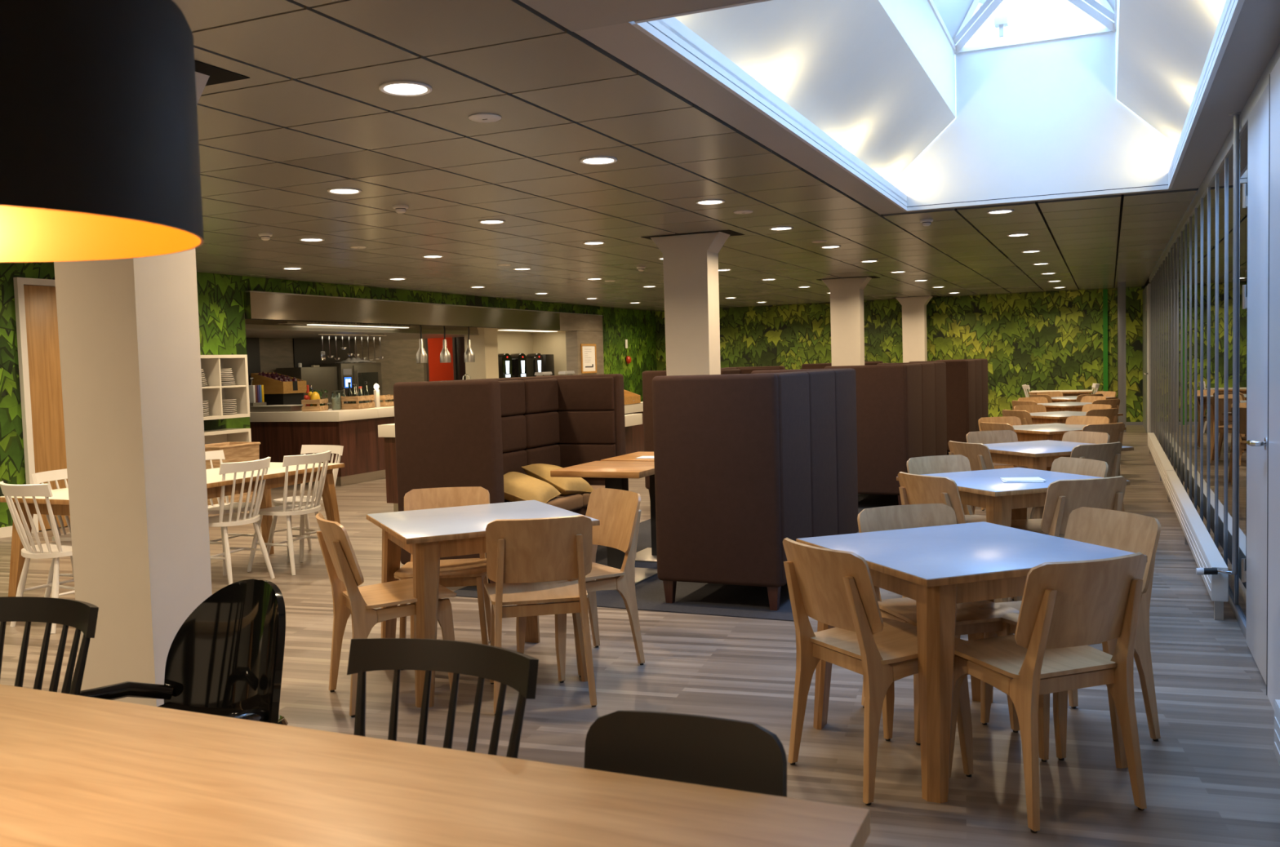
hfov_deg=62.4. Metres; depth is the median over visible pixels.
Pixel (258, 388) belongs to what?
cutting board
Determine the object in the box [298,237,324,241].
recessed light
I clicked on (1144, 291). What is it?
trim
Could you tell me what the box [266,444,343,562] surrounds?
spindle chair
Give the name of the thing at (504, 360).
machine
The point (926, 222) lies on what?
smoke detector
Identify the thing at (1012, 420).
dining chair
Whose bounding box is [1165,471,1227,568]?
grille
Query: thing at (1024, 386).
spindle chair
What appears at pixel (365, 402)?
bottle
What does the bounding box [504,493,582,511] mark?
seat cushion
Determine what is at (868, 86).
skylight
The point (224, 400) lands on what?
plate
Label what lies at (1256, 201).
door
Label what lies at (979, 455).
dining chair
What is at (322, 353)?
spatula
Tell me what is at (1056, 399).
square table
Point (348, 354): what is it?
ladle
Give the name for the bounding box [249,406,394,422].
countertop
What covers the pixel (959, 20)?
window
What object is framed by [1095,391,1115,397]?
dining chair
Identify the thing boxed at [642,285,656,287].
recessed light
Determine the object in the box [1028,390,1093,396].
table
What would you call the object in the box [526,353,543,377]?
machine
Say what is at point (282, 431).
counter
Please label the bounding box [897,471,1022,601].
dining chair
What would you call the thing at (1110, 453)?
dining chair
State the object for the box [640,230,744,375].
column
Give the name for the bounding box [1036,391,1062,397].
dining chair
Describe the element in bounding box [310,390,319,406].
squash
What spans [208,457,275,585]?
spindle chair
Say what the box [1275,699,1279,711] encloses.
grille
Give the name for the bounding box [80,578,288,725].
armchair
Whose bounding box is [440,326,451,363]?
heat lamp
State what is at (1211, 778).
floor
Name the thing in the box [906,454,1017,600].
dining chair
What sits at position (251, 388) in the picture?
cutting board
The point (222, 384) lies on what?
plate
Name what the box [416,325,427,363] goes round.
heat lamp
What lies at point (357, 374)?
oven
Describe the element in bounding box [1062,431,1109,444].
dining chair
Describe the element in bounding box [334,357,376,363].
tea towel
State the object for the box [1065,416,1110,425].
dining chair
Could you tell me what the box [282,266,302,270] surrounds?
recessed light
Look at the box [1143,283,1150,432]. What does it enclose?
door
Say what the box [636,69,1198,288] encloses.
trim
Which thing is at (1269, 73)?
trim
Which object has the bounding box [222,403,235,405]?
plate
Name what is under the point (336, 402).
storage jar
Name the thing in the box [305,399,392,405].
countertop
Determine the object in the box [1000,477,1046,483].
napkin
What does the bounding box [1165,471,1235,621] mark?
radiator
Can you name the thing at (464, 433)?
sofa
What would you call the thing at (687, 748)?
chair
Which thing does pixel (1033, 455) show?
square table
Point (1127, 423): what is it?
baseboard
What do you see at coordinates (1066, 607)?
dining chair
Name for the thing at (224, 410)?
plate
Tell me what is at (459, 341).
pillar
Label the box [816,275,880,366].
column
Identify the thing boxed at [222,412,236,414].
plate
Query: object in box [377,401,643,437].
island countertop
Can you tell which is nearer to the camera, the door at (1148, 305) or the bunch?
the bunch
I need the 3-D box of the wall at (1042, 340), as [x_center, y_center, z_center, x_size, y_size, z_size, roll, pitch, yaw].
[6.023,-1.238,20.887,12.300,2.553,0.156,0,4,24]
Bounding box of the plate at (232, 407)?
[222,406,236,408]
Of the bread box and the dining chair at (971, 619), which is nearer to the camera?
the dining chair at (971, 619)
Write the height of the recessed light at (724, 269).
0.013 m
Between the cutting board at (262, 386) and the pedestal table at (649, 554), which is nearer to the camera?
the pedestal table at (649, 554)
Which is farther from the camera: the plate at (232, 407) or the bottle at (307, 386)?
the bottle at (307, 386)
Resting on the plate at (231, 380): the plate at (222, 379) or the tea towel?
the plate at (222, 379)
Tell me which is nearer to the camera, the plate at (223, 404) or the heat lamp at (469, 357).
the plate at (223, 404)
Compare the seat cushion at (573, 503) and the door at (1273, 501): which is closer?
the door at (1273, 501)
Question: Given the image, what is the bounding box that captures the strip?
[1102,288,1107,391]
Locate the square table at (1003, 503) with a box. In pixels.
[896,467,1129,603]
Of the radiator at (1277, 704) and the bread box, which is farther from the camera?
the bread box
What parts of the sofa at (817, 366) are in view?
panel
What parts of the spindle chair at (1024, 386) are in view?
crest rail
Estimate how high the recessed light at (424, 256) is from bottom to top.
0.013 m
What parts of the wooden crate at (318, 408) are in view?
board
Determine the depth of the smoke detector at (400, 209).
7.29 m
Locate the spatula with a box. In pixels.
[320,334,325,359]
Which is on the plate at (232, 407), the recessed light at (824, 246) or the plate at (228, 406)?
the plate at (228, 406)
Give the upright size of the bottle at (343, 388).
0.274 m
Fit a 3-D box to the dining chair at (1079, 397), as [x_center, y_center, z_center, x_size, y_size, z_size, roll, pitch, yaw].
[6.180,-0.020,14.845,0.435,0.794,0.525,-3,3,-16]
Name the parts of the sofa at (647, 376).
panel, panel, panel, panel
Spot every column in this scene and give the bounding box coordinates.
[53,60,249,706]
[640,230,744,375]
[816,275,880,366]
[893,295,937,362]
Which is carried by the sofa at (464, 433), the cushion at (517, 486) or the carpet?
the cushion at (517, 486)
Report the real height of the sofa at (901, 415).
1.314 m
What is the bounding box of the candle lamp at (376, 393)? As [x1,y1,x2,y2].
[373,383,380,407]
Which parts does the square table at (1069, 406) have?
leg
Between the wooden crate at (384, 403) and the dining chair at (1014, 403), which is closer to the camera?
the dining chair at (1014, 403)
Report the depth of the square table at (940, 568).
3.45 m
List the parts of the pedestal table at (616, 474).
plate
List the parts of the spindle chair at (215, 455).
crest rail, leg, seat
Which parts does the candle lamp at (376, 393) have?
glow bulb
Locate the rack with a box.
[249,402,266,406]
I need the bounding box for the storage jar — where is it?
[330,391,341,409]
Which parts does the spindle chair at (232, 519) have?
leg, leg, seat, crest rail, leg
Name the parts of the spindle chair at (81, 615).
crest rail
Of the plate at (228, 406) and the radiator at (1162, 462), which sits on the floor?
the radiator at (1162, 462)
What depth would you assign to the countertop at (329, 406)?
16.72 m
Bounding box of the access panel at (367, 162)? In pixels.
[280,149,434,178]
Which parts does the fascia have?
trim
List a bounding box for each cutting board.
[248,385,255,403]
[254,385,257,402]
[257,385,259,402]
[258,385,262,402]
[261,385,264,402]
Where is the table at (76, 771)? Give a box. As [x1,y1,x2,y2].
[0,684,870,846]
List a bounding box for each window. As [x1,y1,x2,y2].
[927,0,1116,54]
[1149,43,1279,638]
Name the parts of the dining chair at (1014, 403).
backrest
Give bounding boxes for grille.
[1147,432,1174,471]
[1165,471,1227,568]
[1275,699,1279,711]
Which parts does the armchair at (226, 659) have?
armrest, seat, backrest, armrest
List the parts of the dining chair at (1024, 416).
leg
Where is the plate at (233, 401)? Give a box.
[222,400,235,403]
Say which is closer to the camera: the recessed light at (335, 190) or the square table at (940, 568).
the square table at (940, 568)
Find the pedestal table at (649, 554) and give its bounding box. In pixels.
[600,451,657,562]
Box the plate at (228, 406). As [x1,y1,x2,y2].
[222,404,236,407]
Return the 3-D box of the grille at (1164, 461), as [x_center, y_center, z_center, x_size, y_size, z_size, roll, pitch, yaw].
[5.828,0.278,11.887,0.072,0.004,4.826,0,4,24]
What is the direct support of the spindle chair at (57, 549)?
on the floor
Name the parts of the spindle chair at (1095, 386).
crest rail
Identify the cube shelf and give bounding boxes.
[200,355,249,420]
[204,428,251,444]
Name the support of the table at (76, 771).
on the floor
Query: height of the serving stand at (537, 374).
0.380 m
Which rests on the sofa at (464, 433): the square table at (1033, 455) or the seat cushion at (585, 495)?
the seat cushion at (585, 495)
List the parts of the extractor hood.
utensil rail, rod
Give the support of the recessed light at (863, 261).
in the ceiling
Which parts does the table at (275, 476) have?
leg, leg, leg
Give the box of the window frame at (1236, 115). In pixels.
[1228,111,1240,575]
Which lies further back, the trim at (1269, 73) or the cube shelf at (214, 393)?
the cube shelf at (214, 393)
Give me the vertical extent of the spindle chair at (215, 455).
0.836 m
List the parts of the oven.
badge plate, control panel, handle, door, door glass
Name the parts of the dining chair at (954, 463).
backrest, leg, seat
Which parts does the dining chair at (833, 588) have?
leg, backrest, cross rail, leg, leg, seat, rail, leg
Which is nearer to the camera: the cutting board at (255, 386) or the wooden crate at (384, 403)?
the wooden crate at (384, 403)
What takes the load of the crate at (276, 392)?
on the countertop at (329, 406)
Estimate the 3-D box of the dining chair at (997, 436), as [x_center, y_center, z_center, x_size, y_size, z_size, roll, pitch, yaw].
[2.775,0.465,8.022,0.435,0.794,0.526,-2,3,-11]
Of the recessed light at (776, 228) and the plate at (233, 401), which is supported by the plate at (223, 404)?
the plate at (233, 401)
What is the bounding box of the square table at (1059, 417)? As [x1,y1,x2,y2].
[1030,411,1123,424]
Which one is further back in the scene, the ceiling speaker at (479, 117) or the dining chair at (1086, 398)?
the dining chair at (1086, 398)
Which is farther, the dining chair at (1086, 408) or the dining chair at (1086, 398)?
the dining chair at (1086, 398)
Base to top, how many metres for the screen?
0.570 m
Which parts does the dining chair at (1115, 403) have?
backrest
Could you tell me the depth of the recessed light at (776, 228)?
9.16 m
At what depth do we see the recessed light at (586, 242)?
9.84 m
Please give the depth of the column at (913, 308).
20.44 m
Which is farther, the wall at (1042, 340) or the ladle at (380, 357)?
the wall at (1042, 340)
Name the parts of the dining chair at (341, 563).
leg, backrest, leg, cross rail, rail, seat, leg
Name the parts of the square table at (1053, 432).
leg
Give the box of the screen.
[275,366,337,402]
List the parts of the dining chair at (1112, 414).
leg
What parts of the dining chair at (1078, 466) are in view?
seat, backrest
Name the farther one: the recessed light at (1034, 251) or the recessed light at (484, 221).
the recessed light at (1034, 251)
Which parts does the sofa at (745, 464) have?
leg, panel, leg, panel, panel, panel, panel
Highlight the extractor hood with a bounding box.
[244,313,479,339]
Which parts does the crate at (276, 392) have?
board, label plate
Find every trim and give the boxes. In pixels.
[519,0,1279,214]
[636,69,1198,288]
[1142,285,1146,432]
[1266,73,1270,695]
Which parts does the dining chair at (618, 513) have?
leg, leg, seat, leg, rail, backrest, leg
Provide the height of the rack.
0.075 m
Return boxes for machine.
[497,353,512,377]
[510,353,527,377]
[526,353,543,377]
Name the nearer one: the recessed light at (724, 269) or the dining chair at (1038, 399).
the recessed light at (724, 269)
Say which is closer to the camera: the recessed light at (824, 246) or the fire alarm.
the recessed light at (824, 246)
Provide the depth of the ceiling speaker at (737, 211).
8.07 m
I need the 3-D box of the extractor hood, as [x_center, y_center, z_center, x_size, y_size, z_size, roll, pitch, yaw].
[-4.610,-1.560,15.905,2.315,0.528,6.140,0,4,24]
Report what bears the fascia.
attached to the wall at (220, 297)
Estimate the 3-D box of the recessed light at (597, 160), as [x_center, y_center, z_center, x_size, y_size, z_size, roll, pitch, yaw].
[-0.231,-1.465,5.885,0.210,0.013,0.210,0,4,24]
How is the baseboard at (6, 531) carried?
attached to the wall at (220, 297)
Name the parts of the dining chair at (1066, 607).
leg, rail, leg, seat, leg, cross rail, backrest, leg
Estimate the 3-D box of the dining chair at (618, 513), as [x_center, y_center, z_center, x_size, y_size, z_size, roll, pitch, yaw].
[-0.277,0.728,4.934,0.526,0.794,0.435,-4,4,-34]
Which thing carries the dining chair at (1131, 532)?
on the floor
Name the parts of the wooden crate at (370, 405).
board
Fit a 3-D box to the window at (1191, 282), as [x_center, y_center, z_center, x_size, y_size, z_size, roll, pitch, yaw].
[3.908,-0.395,7.255,0.087,2.531,20.850,0,4,24]
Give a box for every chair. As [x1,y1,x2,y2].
[0,481,75,634]
[0,596,98,696]
[31,468,72,597]
[204,449,257,546]
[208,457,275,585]
[247,450,331,575]
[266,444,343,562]
[315,512,457,717]
[346,638,538,759]
[394,486,491,671]
[484,515,596,714]
[515,488,644,683]
[583,711,786,797]
[782,537,973,805]
[857,503,1019,745]
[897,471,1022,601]
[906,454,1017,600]
[947,440,994,505]
[949,552,1146,833]
[965,430,1017,515]
[977,416,1022,441]
[978,506,1160,760]
[979,422,1027,511]
[1001,409,1032,425]
[1010,457,1108,535]
[1011,400,1037,410]
[1013,404,1046,413]
[1017,396,1048,403]
[1022,384,1030,397]
[1026,441,1122,519]
[1029,394,1052,403]
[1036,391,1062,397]
[1040,475,1126,537]
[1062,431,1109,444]
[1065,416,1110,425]
[1075,394,1102,402]
[1080,395,1106,402]
[1081,404,1111,412]
[1082,422,1124,511]
[1085,408,1118,423]
[1090,383,1099,394]
[1092,399,1119,422]
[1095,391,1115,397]
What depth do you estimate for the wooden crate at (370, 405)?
13.50 m
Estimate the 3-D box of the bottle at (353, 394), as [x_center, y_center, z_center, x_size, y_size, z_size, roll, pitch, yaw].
[-3.648,-0.346,13.492,0.068,0.304,0.068,0,4,24]
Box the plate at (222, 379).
[221,377,234,380]
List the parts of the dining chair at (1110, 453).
leg, backrest, leg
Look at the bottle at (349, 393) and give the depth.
13.66 m
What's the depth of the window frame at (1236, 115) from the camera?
5.21 m
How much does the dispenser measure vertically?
0.660 m
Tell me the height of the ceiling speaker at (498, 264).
0.010 m
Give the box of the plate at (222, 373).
[221,372,232,374]
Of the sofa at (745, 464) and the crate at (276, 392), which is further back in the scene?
the crate at (276, 392)
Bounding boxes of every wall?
[0,262,657,531]
[258,337,424,395]
[655,285,1146,422]
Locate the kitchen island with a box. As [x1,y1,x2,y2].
[377,401,644,511]
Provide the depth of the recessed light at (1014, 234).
10.19 m
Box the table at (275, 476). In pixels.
[0,462,344,596]
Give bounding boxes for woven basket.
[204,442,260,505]
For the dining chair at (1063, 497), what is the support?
on the floor
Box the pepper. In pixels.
[303,393,308,399]
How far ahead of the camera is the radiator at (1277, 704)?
3.28 m
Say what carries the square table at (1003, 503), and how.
on the floor
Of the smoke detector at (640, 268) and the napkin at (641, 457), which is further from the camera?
the smoke detector at (640, 268)
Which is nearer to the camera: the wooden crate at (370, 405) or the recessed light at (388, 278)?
the recessed light at (388, 278)
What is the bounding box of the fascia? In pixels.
[244,290,602,331]
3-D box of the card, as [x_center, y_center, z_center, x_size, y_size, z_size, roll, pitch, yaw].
[-0.282,-1.639,21.764,0.016,0.180,0.100,0,4,24]
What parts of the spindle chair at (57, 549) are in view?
leg, crest rail, seat, leg, leg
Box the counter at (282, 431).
[249,404,395,486]
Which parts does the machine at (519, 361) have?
lit panel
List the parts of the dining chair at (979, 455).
backrest, leg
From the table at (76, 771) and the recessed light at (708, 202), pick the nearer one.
the table at (76, 771)
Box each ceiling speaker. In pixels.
[350,245,366,248]
[468,113,501,122]
[497,264,511,266]
[733,210,752,213]
[811,240,826,243]
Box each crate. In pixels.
[250,373,306,405]
[301,398,328,411]
[340,395,374,409]
[373,394,394,407]
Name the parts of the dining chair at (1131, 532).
leg, seat, cross rail, leg, leg, backrest, leg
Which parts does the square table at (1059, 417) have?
leg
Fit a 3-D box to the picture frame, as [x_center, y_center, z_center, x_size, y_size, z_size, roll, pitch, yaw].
[-0.969,-1.230,20.014,0.020,0.550,0.620,0,4,24]
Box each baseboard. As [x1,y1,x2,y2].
[0,525,12,538]
[1125,422,1142,425]
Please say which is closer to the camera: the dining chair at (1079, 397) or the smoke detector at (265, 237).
the smoke detector at (265, 237)
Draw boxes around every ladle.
[327,335,333,358]
[334,335,340,360]
[346,335,353,355]
[353,335,359,356]
[360,337,365,359]
[377,336,384,359]
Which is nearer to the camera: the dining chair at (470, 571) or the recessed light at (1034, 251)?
the dining chair at (470, 571)
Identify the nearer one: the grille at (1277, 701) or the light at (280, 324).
the grille at (1277, 701)
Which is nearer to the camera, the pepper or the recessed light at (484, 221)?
the recessed light at (484, 221)
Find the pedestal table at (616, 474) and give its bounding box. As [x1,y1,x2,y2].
[550,461,657,585]
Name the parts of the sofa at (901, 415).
panel, leg, panel, panel, panel, panel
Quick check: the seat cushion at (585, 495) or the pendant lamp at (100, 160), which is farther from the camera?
the seat cushion at (585, 495)
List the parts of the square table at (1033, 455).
leg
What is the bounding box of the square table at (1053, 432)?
[1012,422,1126,441]
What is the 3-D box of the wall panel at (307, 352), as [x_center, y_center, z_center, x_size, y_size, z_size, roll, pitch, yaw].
[-5.270,-1.206,17.713,0.019,0.900,1.500,0,4,24]
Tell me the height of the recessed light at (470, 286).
0.013 m
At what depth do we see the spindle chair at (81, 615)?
2.72 m
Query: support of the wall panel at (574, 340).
attached to the wall at (220, 297)
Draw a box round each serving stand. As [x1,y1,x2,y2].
[534,372,552,376]
[558,371,574,375]
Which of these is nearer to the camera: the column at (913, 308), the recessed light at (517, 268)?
the recessed light at (517, 268)
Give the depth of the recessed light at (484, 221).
8.20 m
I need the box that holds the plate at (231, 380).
[221,379,234,382]
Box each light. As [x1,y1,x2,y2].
[277,321,415,328]
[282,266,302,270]
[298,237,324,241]
[327,187,361,194]
[378,80,431,96]
[388,278,406,279]
[422,255,443,257]
[470,286,485,288]
[478,219,505,224]
[513,267,531,270]
[579,155,617,164]
[582,241,604,244]
[586,278,602,279]
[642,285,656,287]
[695,199,724,204]
[718,268,731,271]
[761,278,776,280]
[768,226,793,231]
[820,245,840,248]
[860,260,878,262]
[889,271,906,273]
[986,209,1013,213]
[1006,233,1030,236]
[1021,249,1041,253]
[1032,262,1049,265]
[1040,272,1056,274]
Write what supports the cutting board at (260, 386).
on the rack
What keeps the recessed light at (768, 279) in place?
in the ceiling
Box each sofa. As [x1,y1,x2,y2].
[393,373,626,583]
[642,365,785,494]
[652,368,858,610]
[801,361,883,368]
[823,361,946,505]
[909,359,988,451]
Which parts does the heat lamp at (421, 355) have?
cord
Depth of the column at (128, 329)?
3.98 m
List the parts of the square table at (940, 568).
leg, leg, leg, leg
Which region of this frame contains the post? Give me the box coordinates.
[1117,281,1126,431]
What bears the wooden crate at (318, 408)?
on the counter at (282, 431)
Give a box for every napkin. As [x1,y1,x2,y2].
[635,456,653,458]
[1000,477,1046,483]
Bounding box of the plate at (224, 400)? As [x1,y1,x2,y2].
[222,399,236,401]
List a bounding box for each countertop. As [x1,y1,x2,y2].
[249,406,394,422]
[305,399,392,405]
[305,399,392,408]
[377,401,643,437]
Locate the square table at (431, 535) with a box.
[366,500,599,707]
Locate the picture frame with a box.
[580,343,596,373]
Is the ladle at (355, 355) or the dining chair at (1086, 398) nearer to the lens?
the dining chair at (1086, 398)
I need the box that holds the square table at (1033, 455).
[971,440,1133,519]
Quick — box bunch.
[306,389,330,406]
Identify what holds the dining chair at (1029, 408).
on the floor
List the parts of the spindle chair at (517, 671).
crest rail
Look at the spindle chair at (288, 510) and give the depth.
7.44 m
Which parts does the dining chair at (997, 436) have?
backrest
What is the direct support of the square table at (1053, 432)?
on the floor
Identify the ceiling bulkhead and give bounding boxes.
[573,21,904,213]
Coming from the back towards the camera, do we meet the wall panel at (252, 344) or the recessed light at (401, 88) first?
the wall panel at (252, 344)
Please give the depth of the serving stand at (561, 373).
18.72 m
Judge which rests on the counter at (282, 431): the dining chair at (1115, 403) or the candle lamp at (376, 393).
the candle lamp at (376, 393)
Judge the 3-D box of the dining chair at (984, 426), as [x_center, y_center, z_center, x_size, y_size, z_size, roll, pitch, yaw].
[3.296,0.378,9.280,0.526,0.794,0.435,-3,3,-20]
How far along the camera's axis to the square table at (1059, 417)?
11.33 m
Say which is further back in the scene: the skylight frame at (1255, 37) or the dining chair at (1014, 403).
the dining chair at (1014, 403)
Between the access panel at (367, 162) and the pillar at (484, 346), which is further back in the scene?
the pillar at (484, 346)
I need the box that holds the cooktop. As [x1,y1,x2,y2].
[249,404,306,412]
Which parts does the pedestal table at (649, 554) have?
plate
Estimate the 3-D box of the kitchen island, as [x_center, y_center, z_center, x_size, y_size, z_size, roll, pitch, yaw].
[-1.133,0.292,12.401,0.920,0.870,4.920,0,4,24]
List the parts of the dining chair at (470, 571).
leg, leg, seat, backrest, cross rail, leg, leg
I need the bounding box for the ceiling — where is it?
[172,0,1197,311]
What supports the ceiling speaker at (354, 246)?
attached to the ceiling
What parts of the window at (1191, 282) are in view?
glass pane, glass pane, glass pane, glass pane, glass pane, glass pane, glass pane, glass pane, glass pane, glass pane, glass pane, glass pane, glass pane, glass pane, glass pane, glass pane, glass pane, glass pane, glass pane, glass pane, rail, glass pane, glass pane, rail, glass pane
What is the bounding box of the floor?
[0,425,1279,846]
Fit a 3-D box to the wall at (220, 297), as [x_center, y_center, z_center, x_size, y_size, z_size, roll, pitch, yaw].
[-4.483,-0.461,12.528,0.156,2.553,23.700,0,4,24]
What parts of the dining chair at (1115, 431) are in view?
backrest, leg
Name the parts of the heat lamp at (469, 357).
cord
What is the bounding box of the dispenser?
[541,354,554,375]
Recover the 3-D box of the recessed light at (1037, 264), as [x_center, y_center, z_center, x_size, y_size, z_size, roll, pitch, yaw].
[5.163,-2.058,13.621,0.210,0.013,0.210,0,4,24]
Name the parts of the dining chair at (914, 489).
leg, backrest, leg, leg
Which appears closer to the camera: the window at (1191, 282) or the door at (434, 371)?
the window at (1191, 282)
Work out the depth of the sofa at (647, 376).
10.49 m
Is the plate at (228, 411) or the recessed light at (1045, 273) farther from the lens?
the recessed light at (1045, 273)
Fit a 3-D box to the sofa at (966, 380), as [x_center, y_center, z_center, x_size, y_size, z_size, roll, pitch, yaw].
[4.373,-0.235,14.868,0.757,1.314,2.500,0,4,24]
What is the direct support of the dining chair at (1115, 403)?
on the floor
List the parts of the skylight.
slope panel, panel, slope panel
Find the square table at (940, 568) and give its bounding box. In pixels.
[795,521,1147,803]
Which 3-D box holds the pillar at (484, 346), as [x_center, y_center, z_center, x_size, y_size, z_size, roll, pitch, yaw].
[-2.692,-0.791,18.074,0.400,2.483,0.410,0,4,24]
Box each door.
[13,277,70,533]
[422,337,456,381]
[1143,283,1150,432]
[1241,82,1269,684]
[1266,57,1279,710]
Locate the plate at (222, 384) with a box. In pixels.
[221,383,235,386]
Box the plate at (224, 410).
[222,408,236,411]
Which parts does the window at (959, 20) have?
vent motor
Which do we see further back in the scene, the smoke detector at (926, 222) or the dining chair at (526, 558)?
the smoke detector at (926, 222)
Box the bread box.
[623,389,640,404]
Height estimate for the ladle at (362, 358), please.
0.356 m
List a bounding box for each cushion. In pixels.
[503,471,561,503]
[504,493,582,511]
[521,463,594,495]
[581,484,604,507]
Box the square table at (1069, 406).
[1037,401,1092,412]
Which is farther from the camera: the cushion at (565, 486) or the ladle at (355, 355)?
the ladle at (355, 355)
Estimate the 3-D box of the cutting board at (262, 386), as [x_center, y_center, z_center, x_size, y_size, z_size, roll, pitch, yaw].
[-5.532,-0.431,15.289,0.220,0.250,0.038,0,4,24]
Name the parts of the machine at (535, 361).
lit panel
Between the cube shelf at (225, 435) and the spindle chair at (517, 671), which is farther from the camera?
the cube shelf at (225, 435)
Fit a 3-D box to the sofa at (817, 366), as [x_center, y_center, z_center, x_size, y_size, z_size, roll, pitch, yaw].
[3.295,-0.324,16.983,0.757,1.314,2.500,0,4,24]
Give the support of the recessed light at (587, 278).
in the ceiling
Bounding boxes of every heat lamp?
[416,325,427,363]
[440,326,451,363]
[464,327,475,362]
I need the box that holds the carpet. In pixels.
[453,451,950,622]
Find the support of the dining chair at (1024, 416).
on the floor
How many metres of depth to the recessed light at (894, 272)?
14.24 m
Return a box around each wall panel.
[245,337,260,385]
[293,338,355,367]
[565,330,604,375]
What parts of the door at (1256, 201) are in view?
handle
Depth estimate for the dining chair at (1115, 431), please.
8.69 m
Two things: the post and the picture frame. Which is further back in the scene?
the picture frame
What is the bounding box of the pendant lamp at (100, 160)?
[0,0,204,262]
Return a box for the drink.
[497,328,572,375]
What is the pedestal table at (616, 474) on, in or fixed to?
on the carpet
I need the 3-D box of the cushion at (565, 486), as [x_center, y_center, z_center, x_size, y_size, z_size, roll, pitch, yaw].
[-0.595,0.417,7.788,0.397,0.260,0.446,0,4,28]
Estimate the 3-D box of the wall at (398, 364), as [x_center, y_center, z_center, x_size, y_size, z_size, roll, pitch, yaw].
[-5.033,-0.767,18.394,0.100,2.533,11.600,0,4,24]
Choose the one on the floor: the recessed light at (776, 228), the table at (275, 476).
the table at (275, 476)
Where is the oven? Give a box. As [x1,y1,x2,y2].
[314,362,382,397]
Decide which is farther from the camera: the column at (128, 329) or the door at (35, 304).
the door at (35, 304)
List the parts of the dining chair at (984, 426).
backrest, cross rail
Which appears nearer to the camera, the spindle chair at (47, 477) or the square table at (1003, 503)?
the square table at (1003, 503)
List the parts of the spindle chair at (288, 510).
leg, leg, seat, leg, crest rail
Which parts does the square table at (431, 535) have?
leg, leg, leg, leg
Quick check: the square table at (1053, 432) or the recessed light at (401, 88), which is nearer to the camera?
the recessed light at (401, 88)
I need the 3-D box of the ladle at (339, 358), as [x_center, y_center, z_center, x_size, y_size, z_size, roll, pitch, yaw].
[-4.290,-1.072,14.969,0.090,0.356,0.090,-4,4,-36]
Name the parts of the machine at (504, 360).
lit panel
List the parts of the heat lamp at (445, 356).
cord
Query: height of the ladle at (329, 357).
0.326 m
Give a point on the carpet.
(694, 598)
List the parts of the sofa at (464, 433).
panel, panel, panel, seat, panel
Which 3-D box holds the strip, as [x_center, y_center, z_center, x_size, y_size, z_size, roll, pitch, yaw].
[8.630,-1.226,19.611,0.080,2.523,0.020,0,4,24]
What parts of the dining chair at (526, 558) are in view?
leg, leg, seat, backrest, cross rail, leg, leg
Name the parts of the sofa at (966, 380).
panel, panel, panel, panel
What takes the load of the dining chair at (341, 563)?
on the floor
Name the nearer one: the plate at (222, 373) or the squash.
the plate at (222, 373)
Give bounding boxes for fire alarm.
[626,355,631,364]
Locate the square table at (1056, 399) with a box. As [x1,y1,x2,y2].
[1051,395,1117,402]
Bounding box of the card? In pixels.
[624,339,627,348]
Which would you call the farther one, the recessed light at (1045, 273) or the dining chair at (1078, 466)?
the recessed light at (1045, 273)
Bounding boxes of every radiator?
[1147,432,1174,500]
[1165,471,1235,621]
[1274,699,1279,765]
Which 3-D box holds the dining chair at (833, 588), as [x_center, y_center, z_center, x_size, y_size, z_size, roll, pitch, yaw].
[0.781,0.775,3.543,0.525,0.794,0.435,-3,4,-28]
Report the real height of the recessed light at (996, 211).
0.013 m
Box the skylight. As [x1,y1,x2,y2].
[631,0,1244,211]
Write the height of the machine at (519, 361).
0.680 m
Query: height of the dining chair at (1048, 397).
0.794 m
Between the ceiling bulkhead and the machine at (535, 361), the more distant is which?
the machine at (535, 361)
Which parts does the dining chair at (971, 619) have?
leg, rail, backrest, leg, seat, cross rail, leg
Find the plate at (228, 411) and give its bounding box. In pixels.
[222,410,236,413]
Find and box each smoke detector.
[257,233,272,240]
[392,204,408,213]
[636,266,645,271]
[920,218,933,226]
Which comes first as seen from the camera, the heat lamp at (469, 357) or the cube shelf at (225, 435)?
the cube shelf at (225, 435)
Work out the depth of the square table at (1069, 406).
13.42 m
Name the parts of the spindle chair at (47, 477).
leg, crest rail, seat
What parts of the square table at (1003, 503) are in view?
leg, leg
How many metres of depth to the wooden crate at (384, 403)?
14.10 m
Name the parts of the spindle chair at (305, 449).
leg, seat, leg, leg, crest rail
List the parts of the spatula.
blade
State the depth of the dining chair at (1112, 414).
10.86 m
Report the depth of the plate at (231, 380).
11.58 m
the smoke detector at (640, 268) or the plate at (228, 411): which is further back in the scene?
the smoke detector at (640, 268)
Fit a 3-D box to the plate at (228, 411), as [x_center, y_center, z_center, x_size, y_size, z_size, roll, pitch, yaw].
[-4.570,-0.128,11.658,0.240,0.018,0.240,0,4,24]
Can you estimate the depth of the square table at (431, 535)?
4.63 m
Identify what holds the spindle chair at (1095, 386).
on the floor
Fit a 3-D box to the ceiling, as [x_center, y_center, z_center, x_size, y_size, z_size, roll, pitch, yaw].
[-0.018,-1.742,10.461,9.684,0.018,23.621,0,4,24]
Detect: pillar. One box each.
[454,337,466,380]
[464,327,498,379]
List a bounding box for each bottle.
[306,385,310,406]
[342,386,346,404]
[346,382,351,404]
[351,384,356,404]
[363,382,368,403]

